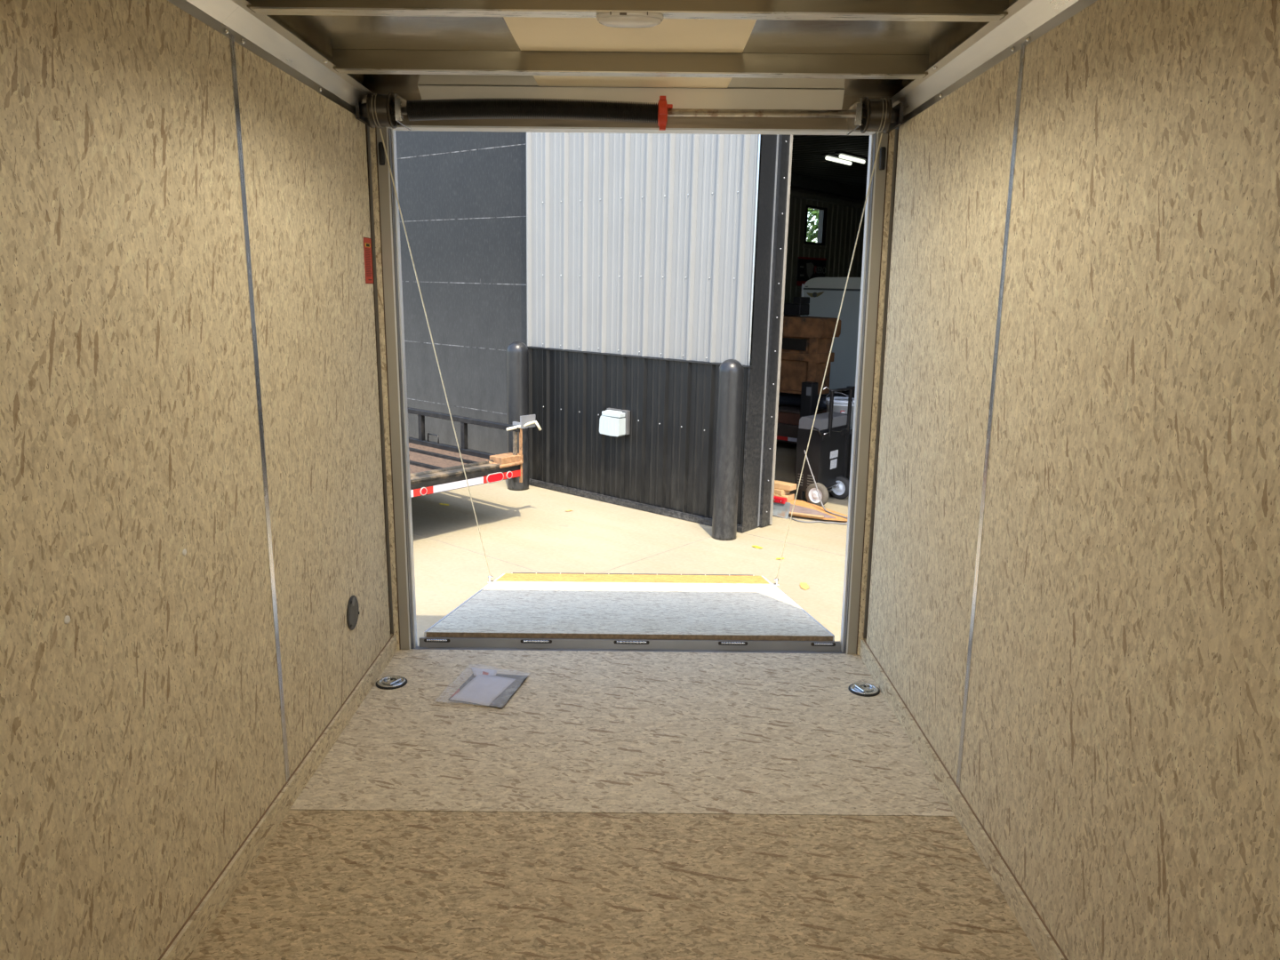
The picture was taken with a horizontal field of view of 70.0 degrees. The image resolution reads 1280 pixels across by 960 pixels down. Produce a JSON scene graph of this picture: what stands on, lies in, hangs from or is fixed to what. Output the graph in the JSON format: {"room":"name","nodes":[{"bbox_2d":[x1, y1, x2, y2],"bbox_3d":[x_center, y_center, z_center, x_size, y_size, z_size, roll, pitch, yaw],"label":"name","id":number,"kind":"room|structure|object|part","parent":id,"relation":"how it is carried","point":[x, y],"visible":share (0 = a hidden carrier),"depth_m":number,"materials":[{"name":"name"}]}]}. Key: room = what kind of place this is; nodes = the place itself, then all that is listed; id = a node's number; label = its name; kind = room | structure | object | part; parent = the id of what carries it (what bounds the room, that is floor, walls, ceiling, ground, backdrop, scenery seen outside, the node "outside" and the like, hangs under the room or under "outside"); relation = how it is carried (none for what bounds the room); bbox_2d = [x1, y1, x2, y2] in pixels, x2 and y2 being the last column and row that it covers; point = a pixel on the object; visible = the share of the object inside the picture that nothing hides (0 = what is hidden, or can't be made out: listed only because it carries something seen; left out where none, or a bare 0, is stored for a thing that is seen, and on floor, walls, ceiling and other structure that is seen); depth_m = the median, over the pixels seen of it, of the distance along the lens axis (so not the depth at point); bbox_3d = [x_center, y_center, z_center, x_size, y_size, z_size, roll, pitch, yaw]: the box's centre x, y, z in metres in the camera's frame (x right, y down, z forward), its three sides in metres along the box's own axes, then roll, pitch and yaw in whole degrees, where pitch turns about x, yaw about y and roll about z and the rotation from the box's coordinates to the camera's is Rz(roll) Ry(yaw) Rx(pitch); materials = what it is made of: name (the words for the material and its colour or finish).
{"room":"cargo space","nodes":[
{"label":"cargo space","id":0,"kind":"room"},
{"bbox_2d":[0,0,393,959],"bbox_3d":[-0.939,0.162,0.874,0.060,2.050,4.830,1,12,0],"label":"wall","id":1,"kind":"structure","parent":0,"point":[141,738],"depth_m":1.73,"materials":[{"name":"beige wood"}]},
{"bbox_2d":[64,615,70,623],"bbox_3d":[-0.908,0.222,1.449,0.003,0.013,0.014,1,12,0],"label":"screw","id":2,"kind":"object","parent":1,"relation":"attached to","point":[67,619],"visible":1,"depth_m":1.45,"materials":[{"name":"white metal"}]},
{"bbox_2d":[182,548,186,555],"bbox_3d":[-0.907,0.144,1.821,0.003,0.013,0.014,1,12,0],"label":"screw","id":3,"kind":"object","parent":1,"relation":"attached to","point":[184,552],"visible":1,"depth_m":1.82,"materials":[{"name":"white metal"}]},
{"bbox_2d":[167,0,250,33],"bbox_3d":[-0.867,-0.608,0.140,0.067,0.061,3.706,1,12,0],"label":"trim","id":4,"kind":"structure","parent":1,"relation":"attached to","point":[212,13],"depth_m":1.89,"materials":[{"name":"metal"}]},
{"bbox_2d":[229,33,289,782],"bbox_3d":[-0.911,-0.096,2.189,0.014,1.800,0.023,1,12,0],"label":"trim","id":5,"kind":"structure","parent":1,"relation":"attached to","point":[231,37],"depth_m":2.16,"materials":[{"name":"metal"}]},
{"bbox_2d":[158,634,397,959],"bbox_3d":[-0.912,1.087,1.051,0.012,0.066,4.800,1,12,0],"label":"baseboard","id":6,"kind":"structure","parent":1,"relation":"attached to","point":[188,938],"depth_m":2.22,"materials":[{"name":"brown wood"}]},
{"bbox_2d":[222,5,375,114],"bbox_3d":[-0.863,-1.098,2.486,0.067,0.061,1.080,1,12,0],"label":"trim","id":7,"kind":"structure","parent":1,"relation":"attached to","point":[260,35],"depth_m":2.29,"materials":[{"name":"metal"}]},
{"bbox_2d":[346,595,359,630],"bbox_3d":[-0.907,0.420,2.891,0.008,0.108,0.108,1,12,0],"label":"air vent","id":8,"kind":"object","parent":1,"relation":"in","point":[353,609],"visible":1,"depth_m":2.88,"materials":[{"name":"plastic"}]},
{"bbox_2d":[363,237,373,283],"bbox_3d":[-0.899,-0.726,3.025,0.001,0.149,0.085,1,12,0],"label":"warning sticker","id":9,"kind":"object","parent":1,"relation":"attached to","point":[367,243],"visible":1,"depth_m":3.02,"materials":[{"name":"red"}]},
{"bbox_2d":[378,142,384,165],"bbox_3d":[-0.858,-1.084,3.035,0.019,0.072,0.018,1,12,0],"label":"guide","id":10,"kind":"object","parent":1,"relation":"attached to","point":[381,153],"visible":0.9,"depth_m":3.03,"materials":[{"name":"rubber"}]},
{"bbox_2d":[366,125,417,650],"bbox_3d":[-0.901,-0.231,3.255,0.127,1.950,0.080,1,12,0],"label":"trim","id":11,"kind":"structure","parent":1,"relation":"attached to","point":[384,205],"depth_m":3.21,"materials":[{"name":"metal"}]},
{"bbox_2d":[187,648,1040,959],"bbox_3d":[-0.048,1.153,1.063,1.860,0.050,4.800,1,12,0],"label":"floor","id":12,"kind":"structure","parent":0,"point":[618,805],"depth_m":2.28,"materials":[{"name":"wood particle board"}]},
{"bbox_2d":[376,675,407,689],"bbox_3d":[-0.847,0.686,3.112,0.104,0.012,0.104,8,14,30],"label":"ring","id":13,"kind":"object","parent":12,"relation":"on","point":[390,682],"visible":1,"depth_m":3.10,"materials":[{"name":"metal"}]},
{"bbox_2d":[448,667,527,708],"bbox_3d":[-0.520,0.693,3.076,0.235,0.017,0.312,3,12,11],"label":"bag","id":14,"kind":"object","parent":12,"relation":"on","point":[484,687],"visible":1,"depth_m":3.06,"materials":[{"name":"plastic"}]},
{"bbox_2d":[848,681,879,696],"bbox_3d":[0.759,0.705,3.095,0.104,0.012,0.104,-4,13,-22],"label":"ring","id":15,"kind":"object","parent":12,"relation":"on","point":[860,689],"visible":1,"depth_m":3.08,"materials":[{"name":"metal"}]},
{"bbox_2d":[411,391,848,646],"bbox_3d":[-5.155,0.240,7.098,70.000,0.212,56.001,11,16,39],"label":"ground","id":16,"kind":"structure","parent":0,"point":[531,528],"depth_m":6.21,"materials":[{"name":"concrete"}]},
{"bbox_2d":[407,407,541,497],"bbox_3d":[-3.323,-0.311,7.495,5.014,0.790,2.280,11,16,39],"label":"trailer","id":17,"kind":"object","parent":16,"relation":"on","point":[435,467],"visible":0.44,"depth_m":6.60,"materials":[{"name":"black metal"}]},
{"bbox_3d":[-1.750,-0.421,7.325,0.040,0.205,0.035,11,16,39],"label":"rail post","id":18,"kind":"part","parent":17,"relation":"part of","materials":[{"name":"black metal"}]},
{"bbox_2d":[419,487,427,495],"bbox_3d":[-1.421,0.074,6.004,0.009,0.057,0.057,10,15,39],"label":"tail light","id":19,"kind":"object","parent":17,"relation":"attached to","point":[423,491],"depth_m":6.00,"materials":[{"name":"red plastic"}]},
{"bbox_3d":[-2.244,-0.639,7.706,3.600,0.040,0.045,11,16,39],"label":"rail","id":20,"kind":"part","parent":17,"relation":"part of","materials":[{"name":"black metal"}]},
{"bbox_3d":[-1.345,-0.340,6.992,0.040,0.205,0.035,11,16,39],"label":"rail post","id":21,"kind":"part","parent":17,"relation":"part of","materials":[{"name":"black metal"}]},
{"bbox_3d":[-2.857,-0.249,7.053,3.600,0.065,1.940,11,16,39],"label":"frame","id":22,"kind":"part","parent":17,"relation":"part of","materials":[{"name":"brown wood"}]},
{"bbox_3d":[-1.494,0.085,5.948,0.030,0.058,1.940,11,16,39],"label":"tail plate","id":23,"kind":"part","parent":17,"relation":"part of","materials":[{"name":"metal"}]},
{"bbox_2d":[486,472,503,483],"bbox_3d":[-1.025,-0.016,6.465,0.010,0.069,0.159,10,15,39],"label":"tail light","id":24,"kind":"object","parent":17,"relation":"attached to","point":[491,476],"depth_m":6.45,"materials":[{"name":"red plastic"}]},
{"bbox_2d":[506,471,512,479],"bbox_3d":[-0.938,-0.036,6.566,0.009,0.057,0.057,10,15,39],"label":"tail light","id":25,"kind":"object","parent":17,"relation":"attached to","point":[509,474],"depth_m":6.56,"materials":[{"name":"red plastic"}]},
{"bbox_3d":[-0.887,-0.178,6.631,0.051,0.400,0.045,11,16,39],"label":"corner post","id":26,"kind":"part","parent":17,"relation":"part of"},
{"bbox_2d":[506,341,528,490],"bbox_3d":[-1.028,-0.539,7.698,0.185,1.250,0.185,11,16,39],"label":"bollard","id":27,"kind":"object","parent":16,"relation":"on","point":[517,353],"visible":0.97,"depth_m":7.59,"materials":[{"name":"black metal"}]},
{"bbox_2d":[412,532,845,573],"bbox_3d":[-1.204,0.221,7.124,20.000,0.144,1.650,11,15,39],"label":"trim","id":28,"kind":"structure","parent":16,"relation":"on","point":[412,532],"depth_m":6.09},
{"bbox_2d":[419,572,840,651],"bbox_3d":[-0.036,0.593,4.450,1.592,0.424,1.993,1,12,0],"label":"ramp","id":29,"kind":"structure","parent":16,"relation":"on","point":[515,610],"depth_m":3.88,"materials":[{"name":"wood particle board"},{"name":"white aluminium"}]},
{"bbox_3d":[-0.039,0.585,5.251,1.551,0.039,0.383,1,1,0],"label":"flap frame","id":30,"kind":"part","parent":29,"relation":"part of","materials":[{"name":"yellow metal"}]},
{"bbox_2d":[711,359,743,540],"bbox_3d":[0.607,-0.208,6.325,0.177,1.253,0.177,11,16,39],"label":"bollard","id":31,"kind":"object","parent":16,"relation":"on","point":[731,372],"visible":1,"depth_m":6.26,"materials":[{"name":"black metal"}]},
{"bbox_2d":[772,494,790,519],"bbox_3d":[0.846,-0.405,7.147,0.815,1.302,0.060,11,16,39],"label":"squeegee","id":32,"kind":"object","parent":16,"relation":"on","point":[781,508],"visible":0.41,"depth_m":7.04,"materials":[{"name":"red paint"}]},
{"bbox_3d":[0.828,0.174,7.266,0.815,0.120,0.045,11,16,39],"label":"blade","id":33,"kind":"part","parent":32,"relation":"part of","materials":[{"name":"grey plastic"}]},
{"bbox_2d":[776,423,799,445],"bbox_3d":[1.428,-0.715,11.050,2.200,0.288,1.702,11,16,39],"label":"deck","id":34,"kind":"object","parent":16,"relation":"on","point":[788,433],"visible":0.14,"depth_m":9.83,"materials":[{"name":"black metal"}]},
{"bbox_2d":[777,404,826,425],"bbox_3d":[1.579,-0.805,10.438,1.210,0.150,0.940,11,16,39],"label":"wooden crate","id":35,"kind":"object","parent":34,"relation":"on","point":[787,414],"visible":0.04,"depth_m":9.87,"materials":[{"name":"brown wood"}]},
{"bbox_2d":[778,392,853,409],"bbox_3d":[1.698,-0.932,10.231,1.232,0.162,0.608,11,16,39],"label":"tarp","id":36,"kind":"object","parent":35,"relation":"on","point":[784,398],"visible":0.22,"depth_m":9.94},
{"bbox_2d":[779,314,841,394],"bbox_3d":[1.472,-1.402,10.026,1.370,0.815,0.400,11,16,39],"label":"wooden crate","id":37,"kind":"object","parent":36,"relation":"on","point":[806,340],"visible":0.56,"depth_m":9.63,"materials":[{"name":"wood"}]},
{"bbox_2d":[783,296,809,315],"bbox_3d":[1.407,-1.910,9.968,0.900,0.190,0.200,11,16,39],"label":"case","id":38,"kind":"object","parent":37,"relation":"on","point":[801,305],"visible":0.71,"depth_m":9.67,"materials":[{"name":"black plastic"}]},
{"bbox_3d":[1.806,-1.187,9.573,0.095,0.600,0.032,11,16,39],"label":"corner post","id":39,"kind":"part","parent":37,"relation":"part of","materials":[{"name":"brown wood"}]},
{"bbox_2d":[800,381,818,418],"bbox_3d":[1.601,-0.506,8.742,0.120,0.860,0.124,11,16,39],"label":"equipment box","id":40,"kind":"object","parent":34,"relation":"on","point":[809,393],"visible":0.51,"depth_m":8.64,"materials":[{"name":"black plastic"}]},
{"bbox_3d":[1.589,-0.835,8.607,0.050,0.080,0.004,11,16,39],"label":"gauge plate","id":41,"kind":"part","parent":40,"relation":"part of","materials":[{"name":"grey plastic"}]},
{"bbox_2d":[799,582,809,590],"bbox_3d":[0.977,0.631,5.426,0.059,0.005,0.128,2,12,4],"label":"fallen leaf","id":42,"kind":"object","parent":16,"relation":"on","point":[804,585],"visible":1,"depth_m":5.43,"materials":[{"name":"yellow plant"}]},
{"bbox_2d":[772,449,847,524],"bbox_3d":[1.351,0.054,7.084,0.706,0.453,0.512,11,16,39],"label":"power cord","id":43,"kind":"object","parent":16,"relation":"on","point":[825,509],"visible":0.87,"depth_m":7.04,"materials":[{"name":"grey rubber"}]},
{"bbox_2d":[787,499,847,520],"bbox_3d":[1.341,0.240,7.189,0.755,0.015,0.450,11,16,39],"label":"plywood offcut","id":44,"kind":"object","parent":16,"relation":"on","point":[802,503],"visible":0.28,"depth_m":7.14,"materials":[{"name":"brown wood"}]},
{"bbox_2d":[773,493,794,502],"bbox_3d":[1.128,0.128,7.536,0.260,0.047,0.130,10,15,36],"label":"block","id":45,"kind":"object","parent":44,"relation":"on","point":[790,496],"visible":0.42,"depth_m":7.45,"materials":[{"name":"brown wood"}]},
{"bbox_2d":[773,488,790,495],"bbox_3d":[1.136,0.086,7.521,0.110,0.039,0.160,-9,16,-40],"label":"block","id":46,"kind":"object","parent":45,"relation":"on","point":[779,492],"visible":0.5,"depth_m":7.46,"materials":[{"name":"brown wood"}]},
{"bbox_2d":[774,480,796,490],"bbox_3d":[1.168,0.045,7.506,0.215,0.045,0.100,11,16,39],"label":"block","id":47,"kind":"object","parent":46,"relation":"on","point":[778,484],"visible":0.67,"depth_m":7.46,"materials":[{"name":"beige wood"}]},
{"bbox_2d":[789,504,836,518],"bbox_3d":[1.296,0.248,7.077,0.490,0.017,0.298,11,15,39],"label":"rubber mat","id":48,"kind":"object","parent":44,"relation":"on","point":[796,508],"depth_m":7.07,"materials":[{"name":"grey rubber"}]},
{"bbox_3d":[1.251,0.262,6.992,0.310,0.010,0.024,6,13,23],"label":"wood strip","id":49,"kind":"part","parent":48,"relation":"part of","materials":[{"name":"brown wood"}]},
{"bbox_2d":[794,427,852,480],"bbox_3d":[1.852,-0.245,8.473,0.640,0.475,0.520,11,16,39],"label":"storage chest","id":50,"kind":"object","parent":16,"relation":"on","point":[851,430],"visible":0.14,"depth_m":8.14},
{"bbox_2d":[825,392,854,429],"bbox_3d":[1.846,-0.648,8.400,0.288,0.339,0.286,11,16,39],"label":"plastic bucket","id":51,"kind":"object","parent":50,"relation":"on","point":[840,403],"visible":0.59,"depth_m":8.29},
{"bbox_3d":[1.848,-0.731,8.382,0.286,0.036,0.286,11,16,39],"label":"lid","id":52,"kind":"part","parent":51,"relation":"part of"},
{"bbox_2d":[794,386,854,506],"bbox_3d":[1.549,-0.302,7.541,0.328,0.966,0.554,11,16,39],"label":"cart","id":53,"kind":"object","parent":16,"relation":"on","point":[827,454],"visible":0.93,"depth_m":7.48,"materials":[{"name":"black metal"}]},
{"bbox_3d":[1.406,-0.395,7.334,0.114,0.066,0.035,11,16,39],"label":"carry handle","id":54,"kind":"part","parent":53,"relation":"part of","materials":[{"name":"metal"}]},
{"bbox_3d":[1.454,-0.147,7.395,0.012,0.480,0.040,11,16,39],"label":"corner rail","id":55,"kind":"part","parent":53,"relation":"part of","materials":[{"name":"black metal"}]},
{"bbox_3d":[1.544,-0.539,7.394,0.024,0.370,0.032,11,16,39],"label":"handle","id":56,"kind":"part","parent":53,"relation":"part of","materials":[{"name":"metal"}]},
{"bbox_3d":[1.622,-0.753,7.470,0.063,0.052,0.433,11,16,39],"label":"cross handle","id":57,"kind":"part","parent":53,"relation":"part of","materials":[{"name":"black metal"}]},
{"bbox_3d":[1.744,-0.213,7.733,0.012,0.480,0.040,11,16,39],"label":"corner rail","id":58,"kind":"part","parent":53,"relation":"part of","materials":[{"name":"black metal"}]},
{"bbox_3d":[1.750,-0.586,7.634,0.024,0.370,0.032,11,16,39],"label":"handle","id":59,"kind":"part","parent":53,"relation":"part of","materials":[{"name":"black metal"}]},
{"bbox_2d":[801,277,861,398],"bbox_3d":[4.339,-2.015,13.560,2.412,1.900,5.200,11,16,39],"label":"trailer","id":60,"kind":"object","parent":16,"relation":"on","point":[826,294],"visible":0.2,"depth_m":12.52,"materials":[{"name":"white metal"}]},
{"bbox_3d":[2.264,-2.043,12.930,0.020,1.430,0.012,11,16,39],"label":"corner trim","id":61,"kind":"part","parent":60,"relation":"part of","materials":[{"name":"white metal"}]},
{"bbox_2d":[526,132,759,524],"bbox_3d":[-0.055,-2.064,6.815,2.240,4.555,0.089,11,16,39],"label":"wall","id":62,"kind":"structure","parent":0,"point":[642,244],"depth_m":6.93,"materials":[{"name":"white metal"}]},
{"bbox_2d":[395,130,526,454],"bbox_3d":[-3.437,-2.812,9.993,7.070,4.580,0.066,11,16,39],"label":"door","id":63,"kind":"structure","parent":62,"relation":"in","point":[461,195],"depth_m":8.64,"materials":[{"name":"dark grey painted metal"}]},
{"bbox_2d":[525,132,527,345],"bbox_3d":[-0.909,-2.213,7.524,0.022,4.600,0.066,11,16,39],"label":"trim","id":64,"kind":"structure","parent":62,"relation":"attached to","point":[525,132],"depth_m":7.49,"materials":[{"name":"metal"}]},
{"bbox_2d":[599,408,630,436],"bbox_3d":[-0.201,-0.453,7.170,0.228,0.200,0.112,11,16,39],"label":"outlet cover","id":65,"kind":"object","parent":62,"relation":"attached to","point":[614,422],"visible":1,"depth_m":7.12,"materials":[{"name":"white plastic"}]},
{"bbox_2d":[528,479,744,532],"bbox_3d":[-0.119,0.180,7.281,2.260,0.051,0.035,11,16,39],"label":"trim","id":66,"kind":"structure","parent":62,"relation":"attached to","point":[679,515],"depth_m":7.24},
{"bbox_2d":[527,345,752,367],"bbox_3d":[-0.092,-0.957,7.037,2.260,0.016,0.033,11,16,39],"label":"trim","id":67,"kind":"structure","parent":62,"relation":"attached to","point":[529,347],"depth_m":6.99,"materials":[{"name":"black metal"}]},
{"bbox_2d":[267,0,1017,95],"bbox_3d":[-0.029,-0.821,0.677,1.860,0.067,4.850,1,12,0],"label":"ceiling","id":68,"kind":"structure","parent":0,"point":[323,34],"depth_m":2.37,"materials":[{"name":"metal"}]},
{"bbox_2d":[503,16,756,87],"bbox_3d":[-0.027,-0.770,0.609,0.599,0.005,4.695,1,12,0],"label":"ceiling panel","id":69,"kind":"object","parent":68,"relation":"attached to","point":[530,34],"depth_m":2.35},
{"bbox_2d":[417,85,844,110],"bbox_3d":[-0.029,-1.226,2.958,1.360,0.068,0.080,1,12,0],"label":"trim","id":70,"kind":"structure","parent":68,"relation":"attached to","point":[680,98],"depth_m":2.92,"materials":[{"name":"metal"}]},
{"bbox_2d":[784,188,864,315],"bbox_3d":[3.507,-4.452,19.794,0.141,4.000,24.400,11,16,39],"label":"wall","id":71,"kind":"structure","parent":0,"point":[844,220],"depth_m":20.43,"materials":[{"name":"black metal"}]},
{"bbox_2d":[796,256,826,285],"bbox_3d":[3.744,-4.536,19.923,0.026,0.600,1.204,11,16,39],"label":"banner","id":72,"kind":"object","parent":71,"relation":"attached to","point":[808,268],"visible":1,"depth_m":19.81,"materials":[{"name":"black fabric"}]},
{"bbox_2d":[802,204,831,249],"bbox_3d":[3.799,-5.504,19.863,0.140,0.940,1.050,11,16,39],"label":"window","id":73,"kind":"structure","parent":71,"relation":"in","point":[817,219],"depth_m":19.95,"materials":[{"name":"clear glass"}]},
{"bbox_3d":[3.770,-5.523,19.851,0.007,0.720,0.800,11,16,39],"label":"pane","id":74,"kind":"part","parent":73,"relation":"part of","materials":[{"name":"clear glass"}]},
{"bbox_2d":[790,173,866,200],"bbox_3d":[3.792,-6.238,19.398,0.270,0.230,24.100,11,16,39],"label":"trim","id":75,"kind":"structure","parent":71,"relation":"attached to","point":[800,182],"depth_m":19.46,"materials":[{"name":"black metal"}]},
{"bbox_2d":[791,135,869,188],"bbox_3d":[8.640,-5.696,15.061,18.700,0.751,24.680,11,16,39],"label":"ceiling","id":76,"kind":"structure","parent":0,"point":[807,159],"depth_m":16.06,"materials":[{"name":"black metal"}]},
{"bbox_2d":[821,153,853,165],"bbox_3d":[3.441,-5.538,15.812,0.140,0.092,1.000,11,16,39],"label":"tube light","id":77,"kind":"object","parent":76,"relation":"attached to","point":[828,156],"visible":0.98,"depth_m":15.67,"materials":[{"name":"white plastic"}]},
{"bbox_2d":[834,151,868,163],"bbox_3d":[3.619,-5.481,15.564,0.140,0.092,1.000,11,16,39],"label":"tube light","id":78,"kind":"object","parent":76,"relation":"attached to","point":[842,155],"visible":0.98,"depth_m":15.47,"materials":[{"name":"white plastic"}]},
{"bbox_2d":[863,0,1279,959],"bbox_3d":[0.861,0.180,0.874,0.060,2.050,4.830,1,12,0],"label":"wall","id":79,"kind":"structure","parent":0,"point":[1121,752],"depth_m":1.64,"materials":[{"name":"beige wood"}]},
{"bbox_2d":[246,0,1008,22],"bbox_3d":[-0.027,-1.028,1.966,1.624,0.052,0.045,1,12,0],"label":"trim","id":80,"kind":"structure","parent":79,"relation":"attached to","point":[981,11],"depth_m":1.95,"materials":[{"name":"metal"}]},
{"bbox_2d":[412,646,843,653],"bbox_3d":[-0.043,0.681,3.442,1.620,0.084,0.050,1,12,0],"label":"trim","id":81,"kind":"structure","parent":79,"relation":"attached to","point":[416,647],"depth_m":3.43,"materials":[{"name":"metal"}]},
{"bbox_2d":[355,92,903,135],"bbox_3d":[-0.033,-1.167,2.928,1.708,0.106,0.203,1,12,0],"label":"spring assist","id":82,"kind":"object","parent":79,"relation":"attached to","point":[877,116],"visible":1,"depth_m":2.86,"materials":[{"name":"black metal"}]},
{"bbox_3d":[-0.760,-1.181,2.937,0.027,0.080,0.182,1,12,0],"label":"bearing plate","id":83,"kind":"part","parent":82,"relation":"part of","materials":[{"name":"silver metal"}]},
{"bbox_2d":[379,128,490,575],"bbox_3d":[-0.821,-0.289,3.955,0.005,2.047,1.747,1,12,1],"label":"cable","id":84,"kind":"object","parent":82,"relation":"attached to","point":[380,128],"visible":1,"depth_m":3.54,"materials":[{"name":"silver metal"}]},
{"bbox_2d":[776,133,882,578],"bbox_3d":[0.757,-0.274,3.955,0.007,2.047,1.747,1,12,0],"label":"cable","id":85,"kind":"object","parent":82,"relation":"attached to","point":[881,133],"visible":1,"depth_m":3.54,"materials":[{"name":"silver metal"}]},
{"bbox_3d":[0.688,-1.167,2.937,0.027,0.080,0.182,1,12,0],"label":"bearing plate","id":86,"kind":"part","parent":82,"relation":"part of","materials":[{"name":"silver metal"}]},
{"bbox_2d":[596,11,663,27],"bbox_3d":[-0.022,-0.993,1.976,0.146,0.020,0.068,1,12,0],"label":"dome light","id":87,"kind":"object","parent":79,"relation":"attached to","point":[608,19],"visible":1,"depth_m":1.95,"materials":[{"name":"white plastic"}]},
{"bbox_2d":[331,48,929,79],"bbox_3d":[-0.026,-1.141,2.510,1.624,0.052,0.045,1,12,0],"label":"ceiling beam","id":88,"kind":"structure","parent":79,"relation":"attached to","point":[346,61],"depth_m":2.49,"materials":[{"name":"metal"}]},
{"bbox_2d":[370,90,898,135],"bbox_3d":[-0.025,-1.221,3.041,1.860,0.114,0.072,1,12,0],"label":"trim","id":89,"kind":"structure","parent":79,"relation":"attached to","point":[675,124],"depth_m":3.02,"materials":[{"name":"metal"}]},
{"bbox_2d":[840,128,898,655],"bbox_3d":[0.832,-0.214,3.254,0.127,1.950,0.080,1,12,0],"label":"trim","id":90,"kind":"structure","parent":79,"relation":"attached to","point":[879,204],"depth_m":3.21,"materials":[{"name":"metal"}]},
{"bbox_2d":[879,146,886,170],"bbox_3d":[0.806,-1.068,3.035,0.019,0.072,0.018,1,12,0],"label":"guide","id":91,"kind":"object","parent":79,"relation":"attached to","point":[883,150],"visible":1,"depth_m":3.03,"materials":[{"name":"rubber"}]},
{"bbox_2d":[890,12,1032,128],"bbox_3d":[0.810,-1.081,2.486,0.067,0.061,1.080,1,12,0],"label":"trim","id":92,"kind":"structure","parent":79,"relation":"attached to","point":[994,43],"depth_m":2.30,"materials":[{"name":"metal"}]},
{"bbox_2d":[859,639,1068,959],"bbox_3d":[0.816,1.104,1.051,0.012,0.066,4.800,1,12,0],"label":"baseboard","id":93,"kind":"structure","parent":79,"relation":"attached to","point":[1042,940],"depth_m":2.24,"materials":[{"name":"beige wood"}]},
{"bbox_2d":[956,40,1025,789],"bbox_3d":[0.839,-0.079,2.188,0.014,1.800,0.023,1,12,0],"label":"trim","id":94,"kind":"structure","parent":79,"relation":"attached to","point":[1023,44],"depth_m":2.16,"materials":[{"name":"metal"}]},
{"bbox_2d":[1003,0,1097,41],"bbox_3d":[0.804,-0.592,0.139,0.067,0.061,3.706,1,12,0],"label":"trim","id":95,"kind":"structure","parent":79,"relation":"attached to","point":[1041,17],"depth_m":1.87,"materials":[{"name":"metal"}]},
{"bbox_3d":[0.022,-2.059,6.910,2.240,4.600,0.170,11,16,39],"label":"wall","id":96,"kind":"structure","parent":0,"visible":0},
{"bbox_2d":[740,134,792,533],"bbox_3d":[0.813,-1.907,6.285,0.288,4.600,0.345,11,16,39],"label":"trim","id":97,"kind":"structure","parent":96,"relation":"attached to","point":[774,162],"depth_m":6.39,"materials":[{"name":"metal"}]}
]}

